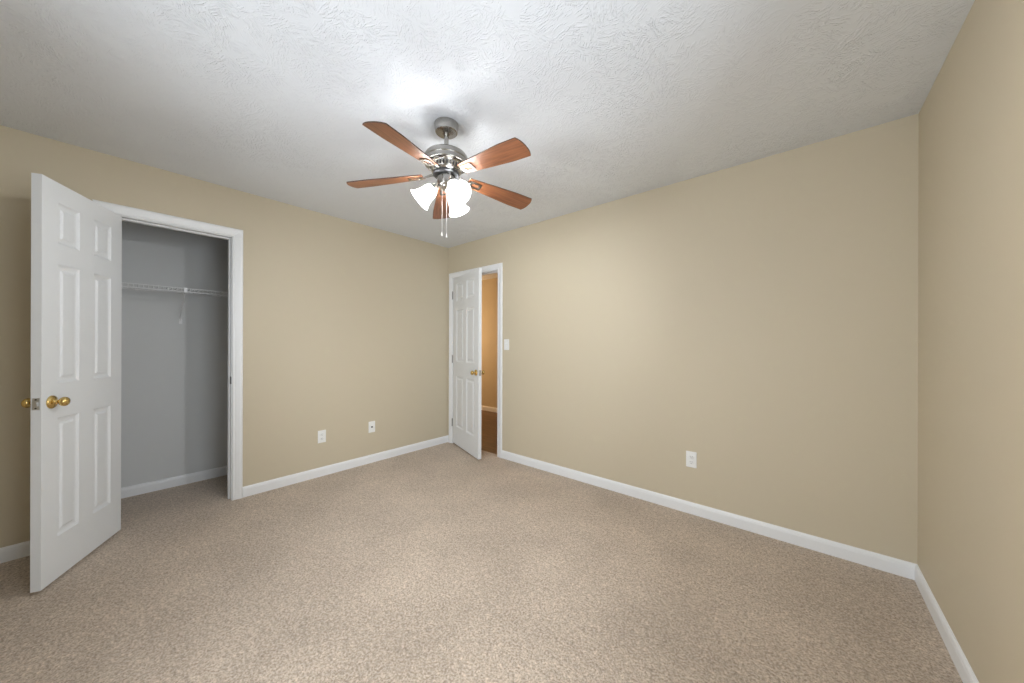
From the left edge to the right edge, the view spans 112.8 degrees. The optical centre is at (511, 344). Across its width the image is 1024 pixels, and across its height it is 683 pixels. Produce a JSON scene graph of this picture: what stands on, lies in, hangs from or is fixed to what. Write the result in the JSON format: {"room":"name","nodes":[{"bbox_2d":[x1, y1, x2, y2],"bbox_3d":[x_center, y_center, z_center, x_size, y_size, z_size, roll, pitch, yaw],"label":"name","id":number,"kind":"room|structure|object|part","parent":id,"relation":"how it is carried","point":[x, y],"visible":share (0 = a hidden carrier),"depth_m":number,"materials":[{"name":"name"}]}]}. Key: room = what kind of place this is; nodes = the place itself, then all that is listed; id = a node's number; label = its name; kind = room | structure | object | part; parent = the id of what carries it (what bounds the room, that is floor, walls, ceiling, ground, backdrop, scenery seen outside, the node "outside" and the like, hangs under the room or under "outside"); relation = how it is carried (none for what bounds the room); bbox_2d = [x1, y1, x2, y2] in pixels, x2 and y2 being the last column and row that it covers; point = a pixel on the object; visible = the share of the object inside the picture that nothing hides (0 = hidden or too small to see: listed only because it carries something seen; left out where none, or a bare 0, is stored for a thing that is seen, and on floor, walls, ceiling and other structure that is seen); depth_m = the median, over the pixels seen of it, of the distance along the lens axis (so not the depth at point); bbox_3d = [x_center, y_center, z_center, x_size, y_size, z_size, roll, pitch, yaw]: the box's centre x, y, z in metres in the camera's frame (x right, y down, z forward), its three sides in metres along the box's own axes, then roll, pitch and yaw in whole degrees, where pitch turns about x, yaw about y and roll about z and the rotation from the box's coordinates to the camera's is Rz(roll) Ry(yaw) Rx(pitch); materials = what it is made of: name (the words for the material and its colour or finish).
{"room":"empty bedroom","nodes":[
{"label":"empty bedroom","id":0,"kind":"room"},
{"bbox_2d":[121,221,227,487],"bbox_3d":[-2.751,-0.004,2.729,0.700,2.440,1.730,0,0,41],"label":"wall","id":1,"kind":"structure","parent":0,"point":[174,375],"depth_m":2.91,"materials":[{"name":"white paint"}]},
{"bbox_2d":[121,466,226,498],"bbox_3d":[-2.713,1.175,2.693,0.581,0.083,1.500,0,0,41],"label":"baseboard","id":2,"kind":"structure","parent":1,"relation":"attached to","point":[138,489],"depth_m":2.90,"materials":[{"name":"white paint"}]},
{"bbox_2d":[122,282,227,323],"bbox_3d":[-2.807,-0.322,2.777,0.326,0.284,1.499,0,0,41],"label":"wire shelf","id":3,"kind":"object","parent":1,"relation":"attached to","point":[185,290],"visible":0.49,"depth_m":2.77,"materials":[{"name":"white metal"}]},
{"bbox_3d":[-2.924,-0.449,2.878,0.006,0.006,1.488,0,0,41],"label":"deck rod","id":4,"kind":"part","parent":3,"relation":"part of","materials":[{"name":"white plastic"}]},
{"bbox_3d":[-2.692,-0.455,2.679,0.006,0.006,1.488,0,0,41],"label":"deck rod","id":5,"kind":"part","parent":3,"relation":"part of","materials":[{"name":"white plastic"}]},
{"bbox_3d":[-2.811,-0.448,2.781,0.006,0.006,1.488,0,0,41],"label":"deck rod","id":6,"kind":"part","parent":3,"relation":"part of","materials":[{"name":"white plastic"}]},
{"bbox_2d":[0,125,447,547],"bbox_3d":[-2.105,-0.002,2.857,0.115,2.440,3.865,0,0,41],"label":"wall","id":7,"kind":"structure","parent":0,"point":[345,322],"depth_m":2.97,"materials":[{"name":"beige paint"}]},
{"bbox_2d":[21,173,121,592],"bbox_3d":[-2.442,0.184,1.934,0.159,2.040,0.624,0,0,-24],"label":"door","id":8,"kind":"structure","parent":7,"relation":"in","point":[74,402],"depth_m":1.85,"materials":[{"name":"white paint"}]},
{"bbox_3d":[-2.388,0.289,1.693,0.062,0.066,0.066,0,0,-24],"label":"knob","id":9,"kind":"part","parent":8,"relation":"part of","materials":[{"name":"gold metal"}]},
{"bbox_3d":[-2.320,0.289,1.658,0.025,0.057,0.002,0,0,-24],"label":"latch plate","id":10,"kind":"part","parent":8,"relation":"part of","materials":[{"name":"silver metal"}]},
{"bbox_3d":[-2.300,0.289,1.733,0.062,0.066,0.066,0,0,-24],"label":"knob","id":11,"kind":"part","parent":8,"relation":"part of","materials":[{"name":"gold metal"}]},
{"bbox_2d":[92,199,242,499],"bbox_3d":[-2.436,0.152,2.462,0.136,2.130,0.758,0,0,41],"label":"door frame","id":12,"kind":"structure","parent":7,"relation":"attached to","point":[234,236],"depth_m":2.68,"materials":[{"name":"white paint"}]},
{"bbox_2d":[0,435,447,562],"bbox_3d":[-2.023,1.177,2.860,0.012,0.083,3.750,0,0,41],"label":"baseboard","id":13,"kind":"structure","parent":7,"relation":"attached to","point":[20,550],"depth_m":3.08,"materials":[{"name":"white paint"}]},
{"bbox_2d":[318,430,325,442],"bbox_3d":[-1.766,0.852,3.161,0.009,0.115,0.070,0,0,41],"label":"wall outlet","id":14,"kind":"object","parent":7,"relation":"attached to","point":[321,434],"visible":1,"depth_m":3.16,"materials":[{"name":"white plastic"}]},
{"bbox_2d":[368,421,374,432],"bbox_3d":[-1.449,0.851,3.525,0.016,0.115,0.070,0,0,41],"label":"cable jack","id":15,"kind":"object","parent":7,"relation":"attached to","point":[372,423],"visible":1,"depth_m":3.52,"materials":[{"name":"white plastic"}]},
{"bbox_2d":[0,410,962,682],"bbox_3d":[-0.972,1.251,3.131,6.685,0.060,5.760,0,0,41],"label":"floor","id":16,"kind":"structure","parent":0,"point":[441,563],"depth_m":1.66,"materials":[{"name":"beige carpet"}]},
{"bbox_2d":[0,0,974,279],"bbox_3d":[-0.965,-1.269,3.131,6.685,0.100,5.760,0,0,41],"label":"ceiling","id":17,"kind":"structure","parent":0,"point":[609,100],"depth_m":1.59,"materials":[{"name":"white paint"}]},
{"bbox_2d":[346,117,531,236],"bbox_3d":[-0.332,-0.901,1.857,1.026,0.632,1.065,0,0,41],"label":"ceiling fan","id":18,"kind":"object","parent":17,"relation":"hanging from","point":[446,162],"visible":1,"depth_m":1.82,"materials":[{"name":"brown wood"}]},
{"bbox_3d":[-0.703,-0.915,1.903,0.424,0.005,0.124,-5,11,4],"label":"blade","id":19,"kind":"part","parent":18,"relation":"part of","materials":[{"name":"brown wood"}]},
{"bbox_3d":[-0.489,-0.914,1.565,0.124,0.005,0.424,12,9,20],"label":"blade","id":20,"kind":"part","parent":18,"relation":"part of","materials":[{"name":"brown wood"}]},
{"bbox_3d":[-0.469,-0.824,1.864,0.103,0.126,0.126,-43,6,-7],"label":"lamp shade","id":21,"kind":"part","parent":18,"relation":"part of","materials":[{"name":"white glass"}]},
{"bbox_2d":[431,183,437,192],"bbox_3d":[-0.426,-0.864,1.871,0.030,0.060,0.060,-43,6,-7],"label":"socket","id":22,"kind":"object","parent":18,"relation":"attached to","point":[434,187],"depth_m":1.85,"materials":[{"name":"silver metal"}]},
{"bbox_3d":[-0.448,-0.914,2.212,0.124,0.005,0.424,-12,-2,-15],"label":"blade","id":23,"kind":"part","parent":18,"relation":"part of","materials":[{"name":"brown wood"}]},
{"bbox_3d":[-0.356,-0.744,1.852,0.002,0.269,0.002,0,0,41],"label":"pull chain","id":24,"kind":"part","parent":18,"relation":"part of","materials":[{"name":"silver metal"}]},
{"bbox_2d":[447,179,457,190],"bbox_3d":[-0.323,-0.864,1.832,0.060,0.060,0.030,0,43,-39],"label":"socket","id":25,"kind":"object","parent":18,"relation":"attached to","point":[454,187],"depth_m":1.83,"materials":[{"name":"glass"}]},
{"bbox_3d":[-0.326,-0.824,1.982,0.126,0.126,0.103,0,-43,21],"label":"lamp shade","id":26,"kind":"part","parent":18,"relation":"part of","materials":[{"name":"white glass"}]},
{"bbox_3d":[-0.296,-0.824,1.799,0.126,0.126,0.103,0,43,-39],"label":"lamp shade","id":27,"kind":"part","parent":18,"relation":"part of","materials":[{"name":"white glass"}]},
{"bbox_3d":[-0.101,-0.913,1.665,0.424,0.005,0.124,7,-7,39],"label":"blade","id":28,"kind":"part","parent":18,"relation":"part of","materials":[{"name":"brown wood"}]},
{"bbox_3d":[-0.076,-0.913,2.064,0.424,0.005,0.124,6,-15,-32],"label":"blade","id":29,"kind":"part","parent":18,"relation":"part of","materials":[{"name":"brown wood"}]},
{"bbox_2d":[481,278,497,407],"bbox_3d":[-0.227,0.008,5.116,5.230,2.450,1.780,0,0,41],"label":"wall","id":30,"kind":"structure","parent":0,"point":[489,286],"depth_m":6.30,"materials":[{"name":"beige paint"}]},
{"bbox_2d":[481,405,496,412],"bbox_3d":[0.270,1.189,5.700,5.000,0.083,0.012,0,0,41],"label":"baseboard","id":31,"kind":"structure","parent":30,"relation":"attached to","point":[485,408],"depth_m":6.29,"materials":[{"name":"white paint"}]},
{"bbox_2d":[448,114,918,563],"bbox_3d":[-0.247,0.003,3.885,6.570,2.440,0.115,0,0,41],"label":"wall","id":32,"kind":"structure","parent":0,"point":[758,319],"depth_m":2.28,"materials":[{"name":"beige paint"}]},
{"bbox_2d":[452,268,484,459],"bbox_3d":[-0.526,0.198,3.902,0.159,2.014,0.766,0,0,-31],"label":"door","id":33,"kind":"structure","parent":32,"relation":"in","point":[468,372],"depth_m":3.81,"materials":[{"name":"white paint"}]},
{"bbox_2d":[449,263,502,457],"bbox_3d":[-0.406,0.166,4.022,0.895,2.113,0.148,0,0,41],"label":"door frame","id":34,"kind":"structure","parent":32,"relation":"attached to","point":[495,268],"depth_m":3.72,"materials":[{"name":"white paint"}]},
{"bbox_2d":[504,339,508,349],"bbox_3d":[-0.063,-0.002,3.639,0.070,0.115,0.020,0,0,41],"label":"light switch","id":35,"kind":"object","parent":32,"relation":"attached to","point":[506,341],"visible":1,"depth_m":3.64,"materials":[{"name":"white plastic"}]},
{"bbox_2d":[448,435,916,579],"bbox_3d":[0.652,1.184,3.029,3.855,0.083,0.012,0,0,41],"label":"baseboard","id":36,"kind":"structure","parent":32,"relation":"attached to","point":[878,561],"depth_m":2.27,"materials":[{"name":"white paint"}]},
{"bbox_2d":[686,451,696,467],"bbox_3d":[1.303,0.834,2.474,0.070,0.115,0.009,0,0,41],"label":"wall outlet","id":37,"kind":"object","parent":32,"relation":"attached to","point":[691,457],"visible":1,"depth_m":2.47,"materials":[{"name":"white plastic"}]},
{"bbox_2d":[917,0,1023,682],"bbox_3d":[0.910,0.007,0.275,0.115,2.440,3.865,0,0,41],"label":"wall","id":38,"kind":"structure","parent":0,"point":[970,549],"depth_m":1.17,"materials":[{"name":"beige paint"}]},
{"bbox_2d":[914,564,978,682],"bbox_3d":[0.896,1.185,0.359,0.012,0.083,3.750,0,0,41],"label":"baseboard","id":39,"kind":"structure","parent":38,"relation":"attached to","point":[958,657],"depth_m":1.40,"materials":[{"name":"white paint"}]}
]}

